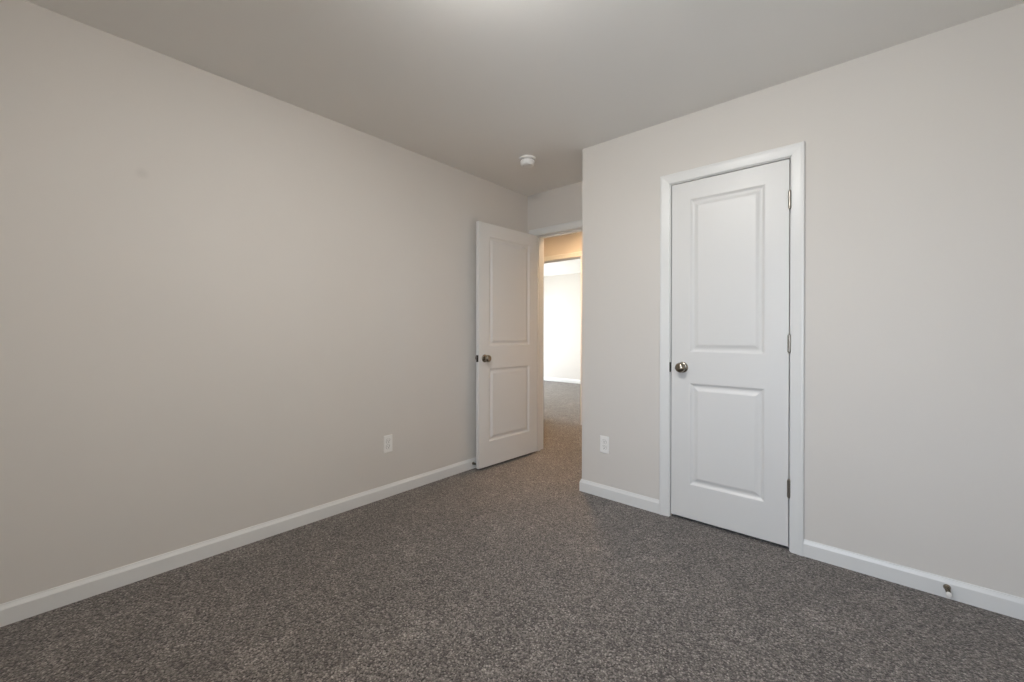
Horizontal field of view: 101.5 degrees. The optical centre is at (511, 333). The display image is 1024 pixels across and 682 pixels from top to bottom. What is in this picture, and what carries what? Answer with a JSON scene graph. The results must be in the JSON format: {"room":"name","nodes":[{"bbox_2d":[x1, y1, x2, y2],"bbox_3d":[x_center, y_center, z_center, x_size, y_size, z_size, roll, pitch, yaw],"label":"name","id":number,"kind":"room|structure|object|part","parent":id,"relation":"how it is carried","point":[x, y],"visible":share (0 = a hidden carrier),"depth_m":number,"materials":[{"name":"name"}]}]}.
{"room":"empty bedroom","nodes":[
{"label":"empty bedroom","id":0,"kind":"room"},
{"bbox_2d":[0,0,527,603],"bbox_3d":[-1.151,-0.096,2.634,0.120,2.442,3.809,0,0,41],"label":"wall","id":1,"kind":"structure","parent":0,"point":[221,299],"depth_m":2.06,"materials":[{"name":"beige paint"}]},
{"bbox_2d":[0,457,475,626],"bbox_3d":[-1.064,1.084,2.639,0.012,0.084,3.689,0,0,41],"label":"baseboard","id":2,"kind":"structure","parent":1,"relation":"attached to","point":[13,611],"depth_m":2.06,"materials":[{"name":"white wood"}]},
{"bbox_2d":[384,434,391,452],"bbox_3d":[-0.853,0.761,2.882,0.008,0.118,0.067,0,0,41],"label":"wall outlet","id":3,"kind":"object","parent":1,"relation":"attached to","point":[388,438],"visible":1,"depth_m":2.88,"materials":[{"name":"white plastic"}]},
{"bbox_2d":[0,380,1023,681],"bbox_3d":[0.656,1.149,4.324,9.100,0.050,8.730,0,0,41],"label":"floor","id":4,"kind":"structure","parent":0,"point":[505,571],"depth_m":1.70,"materials":[{"name":"carpet"}]},
{"bbox_2d":[25,0,1023,276],"bbox_3d":[0.660,-1.369,4.317,9.100,0.100,8.730,0,0,41],"label":"ceiling","id":5,"kind":"structure","parent":0,"point":[474,87],"depth_m":1.97,"materials":[{"name":"paint"}]},
{"bbox_2d":[519,155,535,167],"bbox_3d":[0.116,-1.285,3.143,0.128,0.062,0.128,0,0,41],"label":"smoke detector","id":6,"kind":"object","parent":5,"relation":"attached to","point":[526,161],"visible":1,"depth_m":3.10,"materials":[{"name":"white plastic"}]},
{"bbox_3d":[0.116,-1.309,3.143,0.128,0.014,0.128,0,0,41],"label":"plate","id":7,"kind":"part","parent":6,"relation":"part of","materials":[{"name":"white plastic"}]},
{"bbox_2d":[527,182,581,233],"bbox_3d":[0.411,-0.097,3.886,8.900,2.442,0.133,0,0,41],"label":"wall","id":8,"kind":"structure","parent":0,"point":[561,205],"depth_m":3.81,"materials":[{"name":"beige paint"}]},
{"bbox_2d":[475,221,537,468],"bbox_3d":[-0.028,0.096,3.677,0.158,2.019,0.755,0,0,44],"label":"door","id":9,"kind":"structure","parent":8,"relation":"in","point":[506,259],"depth_m":3.62,"materials":[{"name":"white paint"}]},
{"bbox_3d":[-0.199,0.206,3.421,0.052,0.060,0.060,0,0,44],"label":"knob","id":10,"kind":"part","parent":9,"relation":"part of","materials":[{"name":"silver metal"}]},
{"bbox_2d":[543,358,543,418],"bbox_3d":[0.592,0.072,3.827,0.868,2.107,0.016,0,0,41],"label":"trim","id":11,"kind":"structure","parent":8,"relation":"attached to","point":[543,358],"depth_m":4.08,"materials":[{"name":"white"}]},
{"bbox_2d":[529,220,581,235],"bbox_3d":[0.494,0.072,3.715,0.868,2.107,0.016,0,0,41],"label":"trim","id":12,"kind":"structure","parent":8,"relation":"attached to","point":[575,224],"depth_m":3.78,"materials":[{"name":"white wood"}]},
{"bbox_2d":[535,227,581,451],"bbox_3d":[0.543,0.094,3.771,0.780,2.063,0.134,0,0,41],"label":"trim","id":13,"kind":"structure","parent":8,"relation":"attached to","point":[540,240],"depth_m":4.00,"materials":[{"name":"white wood"}]},
{"bbox_2d":[544,273,580,379],"bbox_3d":[1.762,-0.109,9.075,4.100,2.442,0.120,0,0,41],"label":"wall","id":14,"kind":"structure","parent":0,"point":[562,293],"depth_m":9.53,"materials":[{"name":"beige paint"}]},
{"bbox_2d":[544,377,580,383],"bbox_3d":[0.601,1.072,7.754,4.100,0.084,3.400,0,0,41],"label":"baseboard","id":15,"kind":"structure","parent":14,"relation":"attached to","point":[545,378],"depth_m":9.52,"materials":[{"name":"white wood"}]},
{"bbox_2d":[544,232,581,256],"bbox_3d":[1.251,-0.098,4.846,8.900,2.442,0.118,0,0,41],"label":"wall","id":16,"kind":"structure","parent":0,"point":[568,243],"depth_m":5.29,"materials":[{"name":"beige paint"}]},
{"bbox_2d":[544,256,580,263],"bbox_3d":[0.592,0.082,5.423,0.805,2.078,0.119,0,0,41],"label":"trim","id":17,"kind":"structure","parent":16,"relation":"attached to","point":[572,258],"depth_m":5.33,"materials":[{"name":"white wood"}]},
{"bbox_2d":[544,251,581,424],"bbox_3d":[0.547,0.060,5.372,0.893,2.122,0.016,0,0,41],"label":"trim","id":18,"kind":"structure","parent":16,"relation":"attached to","point":[575,254],"depth_m":5.11,"materials":[{"name":"white wood"}]},
{"bbox_2d":[582,3,1023,597],"bbox_3d":[1.341,-0.091,2.332,2.133,2.442,0.110,0,0,41],"label":"wall","id":19,"kind":"structure","parent":0,"point":[914,306],"depth_m":1.93,"materials":[{"name":"beige paint"}]},
{"bbox_2d":[600,435,608,453],"bbox_3d":[0.634,0.765,2.873,0.067,0.118,0.008,0,0,41],"label":"wall outlet","id":20,"kind":"object","parent":19,"relation":"attached to","point":[604,440],"visible":1,"depth_m":2.87,"materials":[{"name":"white plastic"}]},
{"bbox_2d":[671,159,790,546],"bbox_3d":[1.225,0.102,2.386,0.624,2.019,0.158,0,0,41],"label":"door","id":21,"kind":"structure","parent":19,"relation":"in","point":[730,358],"depth_m":2.35,"materials":[{"name":"white paint"}]},
{"bbox_3d":[1.009,0.206,2.504,0.060,0.060,0.052,0,0,41],"label":"knob","id":22,"kind":"part","parent":21,"relation":"part of","materials":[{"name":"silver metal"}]},
{"bbox_2d":[659,141,804,555],"bbox_3d":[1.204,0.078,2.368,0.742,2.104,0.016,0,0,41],"label":"trim","id":23,"kind":"structure","parent":19,"relation":"attached to","point":[796,151],"depth_m":2.16,"materials":[{"name":"white wood"}]},
{"bbox_2d":[803,539,1023,620],"bbox_3d":[0.761,1.093,0.679,0.822,0.084,3.143,0,0,41],"label":"baseboard","id":24,"kind":"structure","parent":19,"relation":"attached to","point":[974,595],"depth_m":1.85,"materials":[{"name":"white wood"}]},
{"bbox_2d":[943,584,951,597],"bbox_3d":[1.835,1.086,1.760,0.025,0.025,0.078,0,0,41],"label":"door stop","id":25,"kind":"object","parent":24,"relation":"attached to","point":[946,587],"visible":1,"depth_m":1.76,"materials":[{"name":"silver metal"}]},
{"bbox_3d":[0.759,-0.094,3.203,0.110,2.442,0.436,0,0,41],"label":"wall","id":26,"kind":"structure","parent":0,"visible":0},
{"bbox_2d":[579,479,658,513],"bbox_3d":[0.885,1.086,3.013,0.582,0.084,0.558,0,0,41],"label":"baseboard","id":27,"kind":"structure","parent":26,"relation":"attached to","point":[618,495],"depth_m":2.79,"materials":[{"name":"white wood"}]}
]}

